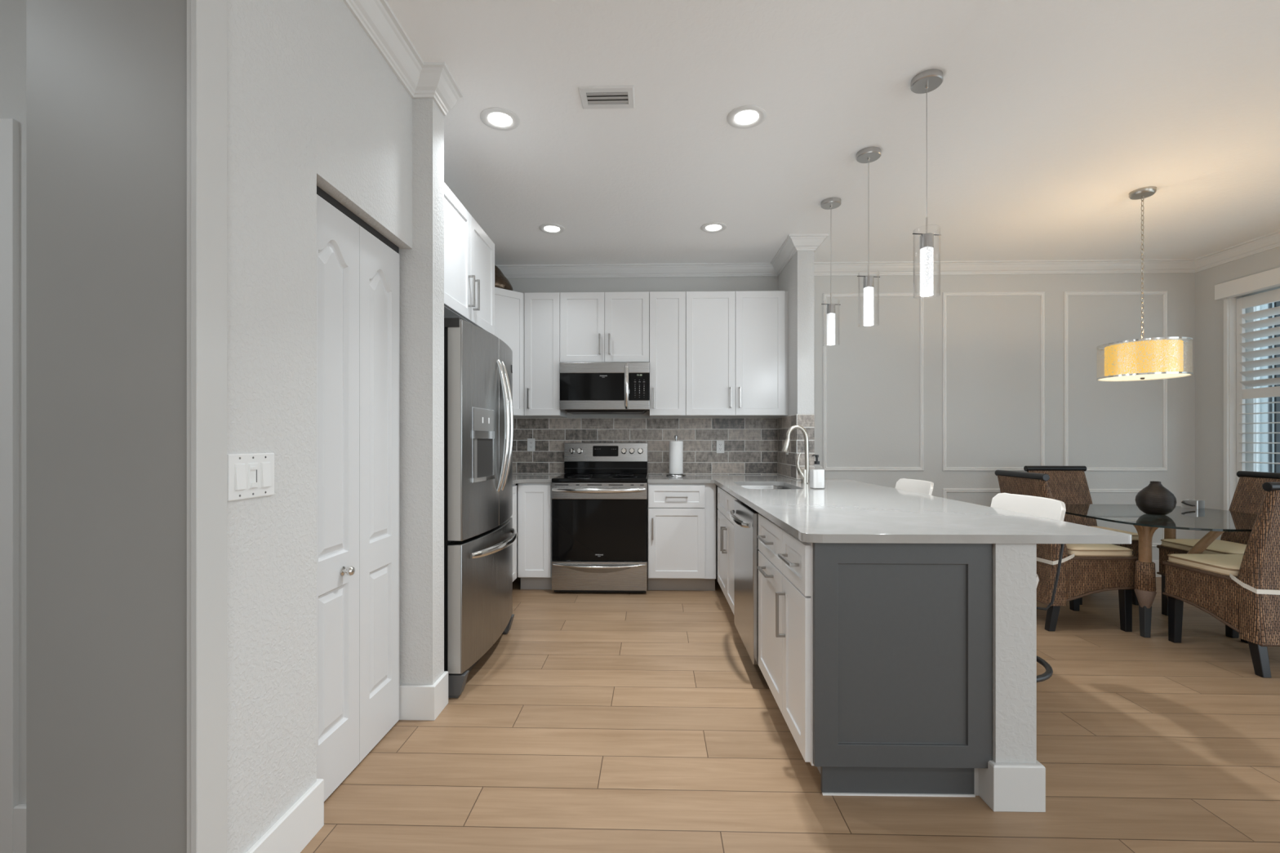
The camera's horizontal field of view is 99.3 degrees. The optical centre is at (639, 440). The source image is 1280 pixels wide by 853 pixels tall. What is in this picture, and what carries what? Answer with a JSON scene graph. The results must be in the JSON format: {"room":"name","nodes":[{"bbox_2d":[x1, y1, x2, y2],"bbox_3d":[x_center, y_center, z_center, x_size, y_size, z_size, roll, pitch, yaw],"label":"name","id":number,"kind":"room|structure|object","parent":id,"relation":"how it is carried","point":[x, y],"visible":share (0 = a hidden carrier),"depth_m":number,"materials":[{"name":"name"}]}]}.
{"room":"kitchen","nodes":[
{"label":"kitchen","id":0,"kind":"room"},
{"bbox_2d":[0,0,26,804],"bbox_3d":[-2.436,-0.190,0.076,1.926,2.830,3.420,0,0,2],"label":"wall","id":1,"kind":"structure","parent":0,"point":[12,12],"depth_m":1.61,"materials":[{"name":"grey paint"}]},
{"bbox_2d":[0,118,18,852],"bbox_3d":[-2.347,0.140,1.617,1.020,2.170,0.018,0,0,2],"label":"trim","id":2,"kind":"structure","parent":1,"relation":"attached to","point":[9,127],"depth_m":1.59,"materials":[{"name":"white paint"}]},
{"bbox_2d":[13,804,26,852],"bbox_3d":[-1.635,1.150,1.597,0.406,0.150,0.015,0,0,2],"label":"baseboard","id":3,"kind":"structure","parent":1,"relation":"attached to","point":[19,811],"depth_m":1.59,"materials":[{"name":"white paint"}]},
{"bbox_2d":[26,0,186,852],"bbox_3d":[-1.244,-0.190,1.276,0.393,2.830,0.008,0,0,2],"label":"wall","id":4,"kind":"structure","parent":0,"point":[106,80],"depth_m":1.27,"materials":[{"name":"paint"}]},
{"bbox_2d":[226,0,412,852],"bbox_3d":[-1.221,-0.190,1.841,0.407,2.830,1.125,0,0,2],"label":"wall","id":5,"kind":"structure","parent":0,"point":[313,101],"depth_m":1.55,"materials":[{"name":"grey paint"}]},
{"bbox_2d":[186,0,226,852],"bbox_3d":[-1.032,-0.190,1.295,0.030,2.830,0.090,0,0,2],"label":"trim","id":6,"kind":"structure","parent":5,"relation":"attached to","point":[206,20],"depth_m":1.28,"materials":[{"name":"grey paint"}]},
{"bbox_2d":[226,453,274,501],"bbox_3d":[-1.022,0.093,1.438,0.012,0.118,0.166,0,0,2],"label":"switch plate","id":7,"kind":"object","parent":5,"relation":"attached to","point":[249,476],"visible":0.99,"depth_m":1.43,"materials":[{"name":"white plastic"}]},
{"bbox_2d":[245,778,324,852],"bbox_3d":[-1.035,1.150,1.538,0.048,0.150,0.392,0,0,2],"label":"baseboard","id":8,"kind":"structure","parent":5,"relation":"attached to","point":[299,825],"depth_m":1.61,"materials":[{"name":"white paint"}]},
{"bbox_2d":[316,186,399,801],"bbox_3d":[-1.056,0.186,2.053,0.075,2.061,0.648,0,0,2],"label":"door","id":9,"kind":"structure","parent":5,"relation":"in","point":[357,267],"depth_m":2.01,"materials":[{"name":"white paint"}]},
{"bbox_2d":[398,97,444,684],"bbox_3d":[-1.297,-0.190,2.471,0.773,2.830,0.130,0,0,2],"label":"wall column","id":10,"kind":"structure","parent":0,"point":[421,267],"depth_m":2.40,"materials":[{"name":"grey paint"}]},
{"bbox_2d":[399,671,448,720],"bbox_3d":[-1.015,1.150,2.463,0.238,0.150,0.160,0,0,2],"label":"baseboard","id":11,"kind":"structure","parent":10,"relation":"attached to","point":[416,702],"depth_m":2.38,"materials":[{"name":"white paint"}]},
{"bbox_2d":[300,572,1279,852],"bbox_3d":[0.836,1.265,0.403,8.450,0.080,9.450,0,0,2],"label":"floor","id":12,"kind":"structure","parent":0,"point":[599,722],"depth_m":2.12,"materials":[{"name":"brown wood"}]},
{"bbox_2d":[444,317,517,697],"bbox_3d":[-1.167,0.319,3.040,0.903,1.812,0.924,0,0,2],"label":"refrigerator","id":13,"kind":"object","parent":12,"relation":"on","point":[479,533],"visible":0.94,"depth_m":2.69,"materials":[{"name":"grey metal"}]},
{"bbox_2d":[510,484,516,582],"bbox_3d":[-1.298,0.783,3.964,0.670,0.883,0.895,0,0,2],"label":"base cabinet","id":14,"kind":"object","parent":12,"relation":"on","point":[513,516],"visible":0.09,"depth_m":4.31,"materials":[{"name":"white paint"}]},
{"bbox_2d":[512,474,562,484],"bbox_3d":[-1.168,0.326,4.281,0.914,0.030,1.526,0,0,2],"label":"countertop","id":15,"kind":"structure","parent":14,"relation":"on","point":[517,478],"depth_m":4.44,"materials":[{"name":"white stone"}]},
{"bbox_2d":[517,483,552,589],"bbox_3d":[-0.843,0.783,4.708,0.271,0.883,0.648,0,0,2],"label":"base cabinet","id":16,"kind":"object","parent":12,"relation":"on","point":[535,560],"visible":0.83,"depth_m":4.39,"materials":[{"name":"white paint"}]},
{"bbox_2d":[551,442,648,592],"bbox_3d":[-0.318,0.623,4.631,0.766,1.205,0.769,0,0,2],"label":"range","id":17,"kind":"object","parent":12,"relation":"on","point":[599,504],"visible":1,"depth_m":4.32,"materials":[{"name":"grey metal"}]},
{"bbox_2d":[551,473,648,482],"bbox_3d":[-0.315,0.316,4.636,0.760,0.033,0.648,0,0,2],"label":"cooktop","id":18,"kind":"object","parent":17,"relation":"in","point":[566,477],"depth_m":4.38,"materials":[{"name":"black glass"}]},
{"bbox_2d":[647,483,715,591],"bbox_3d":[0.344,0.783,4.659,0.548,0.883,0.684,0,0,2],"label":"base cabinet","id":19,"kind":"object","parent":12,"relation":"on","point":[682,517],"visible":0.98,"depth_m":4.36,"materials":[{"name":"white paint"}]},
{"bbox_2d":[717,486,737,613],"bbox_3d":[0.890,0.783,3.777,0.654,0.883,0.977,0,0,1],"label":"base cabinet","id":20,"kind":"object","parent":12,"relation":"on","point":[725,500],"visible":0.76,"depth_m":3.79,"materials":[{"name":"white paint"}]},
{"bbox_2d":[647,474,1131,544],"bbox_3d":[0.854,0.326,3.396,1.638,0.030,3.185,0,0,2],"label":"countertop","id":21,"kind":"structure","parent":20,"relation":"on","point":[845,510],"depth_m":2.24,"materials":[{"name":"white stone"}]},
{"bbox_2d":[666,435,685,476],"bbox_3d":[0.318,0.133,4.793,0.176,0.357,0.176,0,0,2],"label":"paper towel holder","id":22,"kind":"object","parent":21,"relation":"on","point":[675,436],"visible":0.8,"depth_m":4.74,"materials":[{"name":"silver metal"}]},
{"bbox_2d":[669,440,683,474],"bbox_3d":[0.318,0.148,4.793,0.122,0.288,0.122,0,0,2],"label":"paper towel roll","id":23,"kind":"object","parent":22,"relation":"on","point":[676,447],"visible":1,"depth_m":4.74,"materials":[{"name":"white paper"}]},
{"bbox_2d":[741,485,791,488],"bbox_3d":[0.883,0.433,3.815,0.421,0.184,0.698,0,0,2],"label":"sink","id":24,"kind":"object","parent":21,"relation":"in","point":[744,486],"visible":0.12,"depth_m":4.14,"materials":[{"name":"silver metal"}]},
{"bbox_2d":[781,424,808,483],"bbox_3d":[1.131,0.097,3.966,0.201,0.428,0.049,0,0,1],"label":"faucet","id":25,"kind":"object","parent":21,"relation":"on","point":[803,474],"visible":1,"depth_m":3.95,"materials":[{"name":"silver metal"}]},
{"bbox_2d":[808,454,824,488],"bbox_3d":[1.148,0.200,3.531,0.080,0.222,0.080,0,0,-7],"label":"soap dispenser","id":26,"kind":"object","parent":21,"relation":"on","point":[816,476],"visible":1,"depth_m":3.50,"materials":[{"name":"white ceramic"}]},
{"bbox_2d":[728,499,759,664],"bbox_3d":[0.852,0.783,2.981,0.703,0.860,0.604,0,0,1],"label":"dishwasher","id":27,"kind":"object","parent":12,"relation":"on","point":[744,518],"visible":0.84,"depth_m":2.84,"materials":[{"name":"grey metal"}]},
{"bbox_2d":[757,513,991,797],"bbox_3d":[0.864,0.783,2.250,0.654,0.883,0.840,0,0,1],"label":"base cabinet","id":28,"kind":"object","parent":12,"relation":"on","point":[875,660],"visible":0.94,"depth_m":1.84,"materials":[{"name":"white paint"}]},
{"bbox_2d":[895,478,933,495],"bbox_3d":[1.606,0.740,3.518,0.481,0.969,0.471,0,0,2],"label":"bar stool","id":29,"kind":"object","parent":12,"relation":"on","point":[926,487],"visible":0.08,"depth_m":3.58,"materials":[{"name":"white plastic"}]},
{"bbox_2d":[991,493,1066,682],"bbox_3d":[1.604,0.740,2.493,0.481,0.969,0.471,0,0,2],"label":"bar stool","id":30,"kind":"object","parent":12,"relation":"on","point":[1047,508],"visible":0.11,"depth_m":2.46,"materials":[{"name":"white"}]},
{"bbox_2d":[994,469,1137,631],"bbox_3d":[2.881,0.719,3.724,0.594,1.012,0.537,0,0,2],"label":"wicker chair","id":31,"kind":"object","parent":12,"relation":"on","point":[1086,569],"visible":0.59,"depth_m":3.48,"materials":[{"name":"brown wicker"}]},
{"bbox_2d":[1066,543,1132,555],"bbox_3d":[2.971,0.714,3.721,0.404,0.059,0.492,0,0,2],"label":"cushion","id":32,"kind":"object","parent":31,"relation":"on","point":[1073,548],"depth_m":3.49,"materials":[{"name":"beige fabric"}]},
{"bbox_2d":[1023,466,1138,605],"bbox_3d":[3.498,0.719,4.323,0.537,1.012,0.594,0,0,2],"label":"wicker chair","id":33,"kind":"object","parent":12,"relation":"on","point":[1068,485],"visible":0.22,"depth_m":4.52,"materials":[{"name":"brown wicker"}]},
{"bbox_2d":[1093,526,1138,539],"bbox_3d":[3.495,0.714,4.232,0.492,0.059,0.404,0,0,2],"label":"cushion","id":34,"kind":"object","parent":33,"relation":"on","point":[1134,535],"depth_m":4.10,"materials":[{"name":"beige fabric"}]},
{"bbox_2d":[1065,504,1257,637],"bbox_3d":[3.446,0.853,3.526,1.170,0.745,1.175,0,0,2],"label":"dining table","id":35,"kind":"object","parent":12,"relation":"on","point":[1217,522],"visible":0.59,"depth_m":3.38,"materials":[{"name":"clear glass"}]},
{"bbox_2d":[1135,480,1177,515],"bbox_3d":[3.359,0.372,3.546,0.197,0.214,0.197,0,0,2],"label":"vase","id":36,"kind":"object","parent":35,"relation":"on","point":[1154,499],"visible":1,"depth_m":3.49,"materials":[{"name":"brown ceramic"}]},
{"bbox_2d":[1181,499,1204,508],"bbox_3d":[3.941,0.452,3.880,0.171,0.056,0.094,0,0,-21],"label":"candle holder","id":37,"kind":"object","parent":35,"relation":"on","point":[1190,504],"visible":1,"depth_m":3.85,"materials":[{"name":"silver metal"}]},
{"bbox_2d":[1156,471,1279,638],"bbox_3d":[3.949,0.719,3.600,0.594,1.012,0.537,0,0,2],"label":"wicker chair","id":38,"kind":"object","parent":12,"relation":"on","point":[1249,494],"visible":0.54,"depth_m":3.71,"materials":[{"name":"brown wicker"}]},
{"bbox_2d":[1161,538,1246,554],"bbox_3d":[3.859,0.714,3.602,0.404,0.059,0.492,0,0,2],"label":"cushion","id":39,"kind":"object","parent":38,"relation":"on","point":[1224,546],"depth_m":3.65,"materials":[{"name":"beige fabric"}]},
{"bbox_2d":[1162,482,1279,678],"bbox_3d":[3.462,0.719,3.052,0.537,1.012,0.594,0,0,2],"label":"wicker chair","id":40,"kind":"object","parent":12,"relation":"on","point":[1242,592],"visible":1,"depth_m":2.88,"materials":[{"name":"brown wicker"}]},
{"bbox_2d":[1168,553,1243,575],"bbox_3d":[3.464,0.714,3.143,0.492,0.059,0.404,0,0,2],"label":"cushion","id":41,"kind":"object","parent":40,"relation":"on","point":[1203,564],"depth_m":3.14,"materials":[{"name":"beige fabric"}]},
{"bbox_2d":[386,0,1279,265],"bbox_3d":[0.836,-1.655,0.403,8.450,0.100,9.450,0,0,2],"label":"ceiling","id":42,"kind":"structure","parent":0,"point":[1044,117],"depth_m":2.77,"materials":[{"name":"white paint"}]},
{"bbox_2d":[480,106,519,130],"bbox_3d":[-0.698,-1.600,2.715,0.192,0.010,0.192,0,0,2],"label":"recessed light","id":43,"kind":"object","parent":42,"relation":"in","point":[495,117],"visible":1,"depth_m":2.70,"materials":[{"name":"white paint"}]},
{"bbox_2d":[538,223,564,234],"bbox_3d":[-0.665,-1.600,4.114,0.192,0.010,0.192,0,0,2],"label":"recessed light","id":44,"kind":"object","parent":42,"relation":"in","point":[553,228],"visible":1,"depth_m":4.10,"materials":[{"name":"white paint"}]},
{"bbox_2d":[577,84,635,108],"bbox_3d":[-0.151,-1.600,2.540,0.252,0.010,0.162,0,0,2],"label":"ceiling vent","id":45,"kind":"object","parent":42,"relation":"in","point":[617,96],"visible":1,"depth_m":2.53,"materials":[{"name":"white metal"}]},
{"bbox_2d":[701,222,726,232],"bbox_3d":[0.554,-1.600,4.091,0.192,0.010,0.192,0,0,2],"label":"recessed light","id":46,"kind":"object","parent":42,"relation":"in","point":[712,227],"visible":1,"depth_m":4.08,"materials":[{"name":"white paint"}]},
{"bbox_2d":[726,104,766,128],"bbox_3d":[0.528,-1.600,2.697,0.192,0.010,0.192,0,0,2],"label":"recessed light","id":47,"kind":"object","parent":42,"relation":"in","point":[749,116],"visible":1,"depth_m":2.69,"materials":[{"name":"white paint"}]},
{"bbox_2d":[821,197,840,346],"bbox_3d":[1.282,-1.123,3.653,0.133,0.963,0.128,0,0,2],"label":"pendant light","id":48,"kind":"object","parent":42,"relation":"hanging from","point":[828,203],"visible":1,"depth_m":3.63,"materials":[{"name":"white glass"}]},
{"bbox_2d":[856,146,880,326],"bbox_3d":[1.274,-1.123,3.034,0.133,0.963,0.128,0,0,2],"label":"pendant light","id":49,"kind":"object","parent":42,"relation":"hanging from","point":[868,154],"visible":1,"depth_m":3.01,"materials":[{"name":"white glass"}]},
{"bbox_2d":[911,68,942,297],"bbox_3d":[1.272,-1.123,2.414,0.133,0.963,0.128,0,0,2],"label":"pendant light","id":50,"kind":"object","parent":42,"relation":"hanging from","point":[926,81],"visible":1,"depth_m":2.40,"materials":[{"name":"white glass"}]},
{"bbox_2d":[1096,186,1192,381],"bbox_3d":[3.231,-1.000,3.499,0.456,1.211,0.456,0,0,2],"label":"chandelier","id":51,"kind":"object","parent":42,"relation":"hanging from","point":[1149,359],"visible":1,"depth_m":3.38,"materials":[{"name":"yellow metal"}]},
{"bbox_2d":[1099,373,1191,380],"bbox_3d":[3.231,-0.410,3.499,0.440,0.008,0.440,0,0,2],"label":"diffuser","id":52,"kind":"object","parent":51,"relation":"attached to","point":[1110,376],"depth_m":3.47,"materials":[{"name":"white glass"}]},
{"bbox_2d":[506,272,1195,573],"bbox_3d":[1.637,-0.190,5.038,6.700,2.830,0.120,0,0,2],"label":"wall","id":53,"kind":"structure","parent":0,"point":[993,343],"depth_m":4.94,"materials":[{"name":"grey paint"}]},
{"bbox_2d":[494,287,530,417],"bbox_3d":[-1.304,-0.743,4.736,0.635,1.056,0.640,0,0,2],"label":"upper cabinet","id":54,"kind":"object","parent":53,"relation":"attached to","point":[509,305],"visible":0.16,"depth_m":4.63,"materials":[{"name":"white paint"}]},
{"bbox_2d":[494,265,512,290],"bbox_3d":[-1.282,-1.405,4.766,0.332,0.266,0.332,0,0,2],"label":"vase","id":55,"kind":"object","parent":54,"relation":"on","point":[501,281],"visible":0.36,"depth_m":4.67,"materials":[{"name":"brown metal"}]},
{"bbox_2d":[524,292,567,417],"bbox_3d":[-0.835,-0.743,4.836,0.306,1.056,0.414,0,0,2],"label":"upper cabinet","id":56,"kind":"object","parent":53,"relation":"attached to","point":[542,309],"visible":0.98,"depth_m":4.67,"materials":[{"name":"white paint"}]},
{"bbox_2d":[560,291,649,362],"bbox_3d":[-0.298,-0.971,4.822,0.766,0.601,0.414,0,0,2],"label":"upper cabinet","id":57,"kind":"object","parent":53,"relation":"attached to","point":[595,326],"visible":0.97,"depth_m":4.65,"materials":[{"name":"white paint"}]},
{"bbox_2d":[559,362,649,413],"bbox_3d":[-0.297,-0.453,4.781,0.764,0.424,0.477,0,0,2],"label":"microwave","id":58,"kind":"object","parent":57,"relation":"attached to","point":[585,388],"visible":1,"depth_m":4.61,"materials":[{"name":"silver metal"}]},
{"bbox_2d":[564,409,647,413],"bbox_3d":[-0.296,-0.259,4.825,0.724,0.032,0.370,0,0,2],"label":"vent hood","id":59,"kind":"object","parent":58,"relation":"attached to","point":[572,411],"depth_m":4.66,"materials":[{"name":"black metal"}]},
{"bbox_2d":[512,417,777,474],"bbox_3d":[-0.173,0.050,5.022,2.882,0.524,0.009,0,0,2],"label":"backsplash","id":60,"kind":"structure","parent":53,"relation":"attached to","point":[750,443],"depth_m":5.01,"materials":[{"name":"tile"}]},
{"bbox_2d":[527,438,534,451],"bbox_3d":[-1.007,0.038,5.036,0.072,0.116,0.008,0,0,2],"label":"outlet","id":61,"kind":"object","parent":60,"relation":"attached to","point":[531,442],"visible":1,"depth_m":5.03,"materials":[{"name":"white plastic"}]},
{"bbox_2d":[716,440,724,453],"bbox_3d":[0.737,0.057,4.989,0.072,0.116,0.008,0,0,2],"label":"outlet","id":62,"kind":"object","parent":60,"relation":"attached to","point":[720,444],"visible":1,"depth_m":4.99,"materials":[{"name":"white plastic"}]},
{"bbox_2d":[649,291,685,417],"bbox_3d":[0.240,-0.743,4.807,0.308,1.056,0.414,0,0,2],"label":"upper cabinet","id":63,"kind":"object","parent":53,"relation":"attached to","point":[667,308],"visible":1,"depth_m":4.64,"materials":[{"name":"white paint"}]},
{"bbox_2d":[684,290,787,417],"bbox_3d":[0.828,-0.743,4.791,0.868,1.056,0.415,0,0,2],"label":"upper cabinet","id":64,"kind":"object","parent":53,"relation":"attached to","point":[735,340],"depth_m":4.62,"materials":[{"name":"white paint"}]},
{"bbox_2d":[822,292,924,471],"bbox_3d":[2.126,-0.535,4.956,0.908,1.622,0.016,0,0,2],"label":"trim","id":65,"kind":"structure","parent":53,"relation":"attached to","point":[825,295],"depth_m":4.95,"materials":[{"name":"white paint"}]},
{"bbox_2d":[942,488,999,498],"bbox_3d":[3.204,0.695,4.927,0.908,0.520,0.016,0,0,2],"label":"trim","id":66,"kind":"structure","parent":53,"relation":"attached to","point":[945,491],"depth_m":4.93,"materials":[{"name":"white paint"}]},
{"bbox_2d":[942,291,1044,471],"bbox_3d":[3.204,-0.535,4.927,0.908,1.622,0.016,0,0,2],"label":"trim","id":67,"kind":"structure","parent":53,"relation":"attached to","point":[1042,294],"depth_m":4.93,"materials":[{"name":"white paint"}]},
{"bbox_2d":[1063,290,1167,471],"bbox_3d":[4.284,-0.535,4.898,0.906,1.622,0.016,0,0,2],"label":"trim","id":68,"kind":"structure","parent":53,"relation":"attached to","point":[1066,294],"depth_m":4.90,"materials":[{"name":"white paint"}]},
{"bbox_2d":[1088,488,1164,546],"bbox_3d":[4.284,0.695,4.898,0.906,0.520,0.016,0,0,2],"label":"trim","id":69,"kind":"structure","parent":53,"relation":"attached to","point":[1091,491],"depth_m":4.89,"materials":[{"name":"white paint"}]},
{"bbox_2d":[1151,560,1161,577],"bbox_3d":[3.182,1.150,4.606,3.587,0.150,0.660,0,0,2],"label":"baseboard","id":70,"kind":"structure","parent":53,"relation":"attached to","point":[1156,562],"depth_m":4.88,"materials":[{"name":"white paint"}]},
{"bbox_2d":[777,250,1036,763],"bbox_3d":[1.291,-0.190,3.399,0.158,2.830,3.176,0,0,1],"label":"wall","id":71,"kind":"structure","parent":0,"point":[1014,566],"depth_m":1.81,"materials":[{"name":"grey paint"}]},
{"bbox_2d":[777,413,796,479],"bbox_3d":[1.254,0.050,4.649,0.009,0.524,0.661,0,0,2],"label":"backsplash","id":72,"kind":"structure","parent":71,"relation":"attached to","point":[786,464],"depth_m":4.64,"materials":[{"name":"tile"}]},
{"bbox_2d":[796,413,814,479],"bbox_3d":[1.310,0.050,4.312,0.140,0.524,0.009,0,0,2],"label":"backsplash","id":73,"kind":"structure","parent":71,"relation":"attached to","point":[806,421],"depth_m":4.31,"materials":[{"name":"tile"}]},
{"bbox_2d":[978,760,1045,812],"bbox_3d":[1.285,1.149,3.053,0.171,0.152,2.522,0,0,2],"label":"baseboard","id":74,"kind":"structure","parent":71,"relation":"attached to","point":[1003,787],"depth_m":1.79,"materials":[{"name":"white paint"}]},
{"bbox_2d":[1195,246,1279,540],"bbox_3d":[4.961,-0.190,0.336,0.200,2.830,9.340,0,0,2],"label":"wall","id":75,"kind":"structure","parent":0,"point":[1209,311],"depth_m":4.74,"materials":[{"name":"grey paint"}]},
{"bbox_2d":[342,0,1279,278],"bbox_3d":[1.560,-1.556,0.368,6.600,0.098,9.220,0,0,2],"label":"crown molding","id":76,"kind":"structure","parent":75,"relation":"attached to","point":[793,243],"depth_m":4.85,"materials":[{"name":"white paint"}]},
{"bbox_2d":[1214,266,1279,510],"bbox_3d":[4.988,-0.076,3.364,0.240,2.502,2.555,0,0,2],"label":"window","id":77,"kind":"structure","parent":75,"relation":"in","point":[1228,291],"depth_m":4.58,"materials":[{"name":"white wood"}]},
{"bbox_2d":[1235,288,1279,487],"bbox_3d":[5.027,-0.030,4.186,0.087,2.330,0.800,0,0,2],"label":"window shutter","id":78,"kind":"object","parent":77,"relation":"attached to","point":[1273,295],"visible":0.62,"depth_m":4.46,"materials":[{"name":"white wood"}]},
{"bbox_2d":[1260,302,1274,472],"bbox_3d":[6.809,-0.325,5.818,0.100,3.300,6.000,0,0,2],"label":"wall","id":79,"kind":"structure","parent":0,"point":[1264,407],"depth_m":5.88,"materials":[{"name":"grey paint"}]},
{"bbox_3d":[-1.710,-0.190,3.367,0.100,2.830,3.400,0,0,2],"label":"wall","id":80,"kind":"structure","parent":0,"visible":0},
{"bbox_2d":[444,182,494,335],"bbox_3d":[-1.287,-0.972,3.068,0.746,0.599,0.915,0,0,2],"label":"upper cabinet","id":81,"kind":"object","parent":80,"relation":"attached to","point":[468,251],"visible":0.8,"depth_m":3.00,"materials":[{"name":"white paint"}]},
{"label":"outside","id":82,"kind":"structure","parent":0,"visible":0},
{"bbox_3d":[5.886,1.325,2.192,1.550,0.080,13.300,0,0,2],"label":"floor","id":83,"kind":"structure","parent":82,"visible":0},
{"bbox_2d":[1257,305,1260,471],"bbox_3d":[6.743,-0.345,5.945,0.040,3.260,0.020,0,0,2],"label":"patio post","id":84,"kind":"object","parent":83,"relation":"on","point":[1259,306],"visible":0.14,"depth_m":5.94,"materials":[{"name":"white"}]},
{"bbox_2d":[1267,302,1271,472],"bbox_3d":[6.750,-0.345,5.826,0.040,3.260,0.012,0,0,2],"label":"patio post","id":85,"kind":"object","parent":83,"relation":"on","point":[1269,305],"visible":0.29,"depth_m":5.82,"materials":[{"name":"grey"}]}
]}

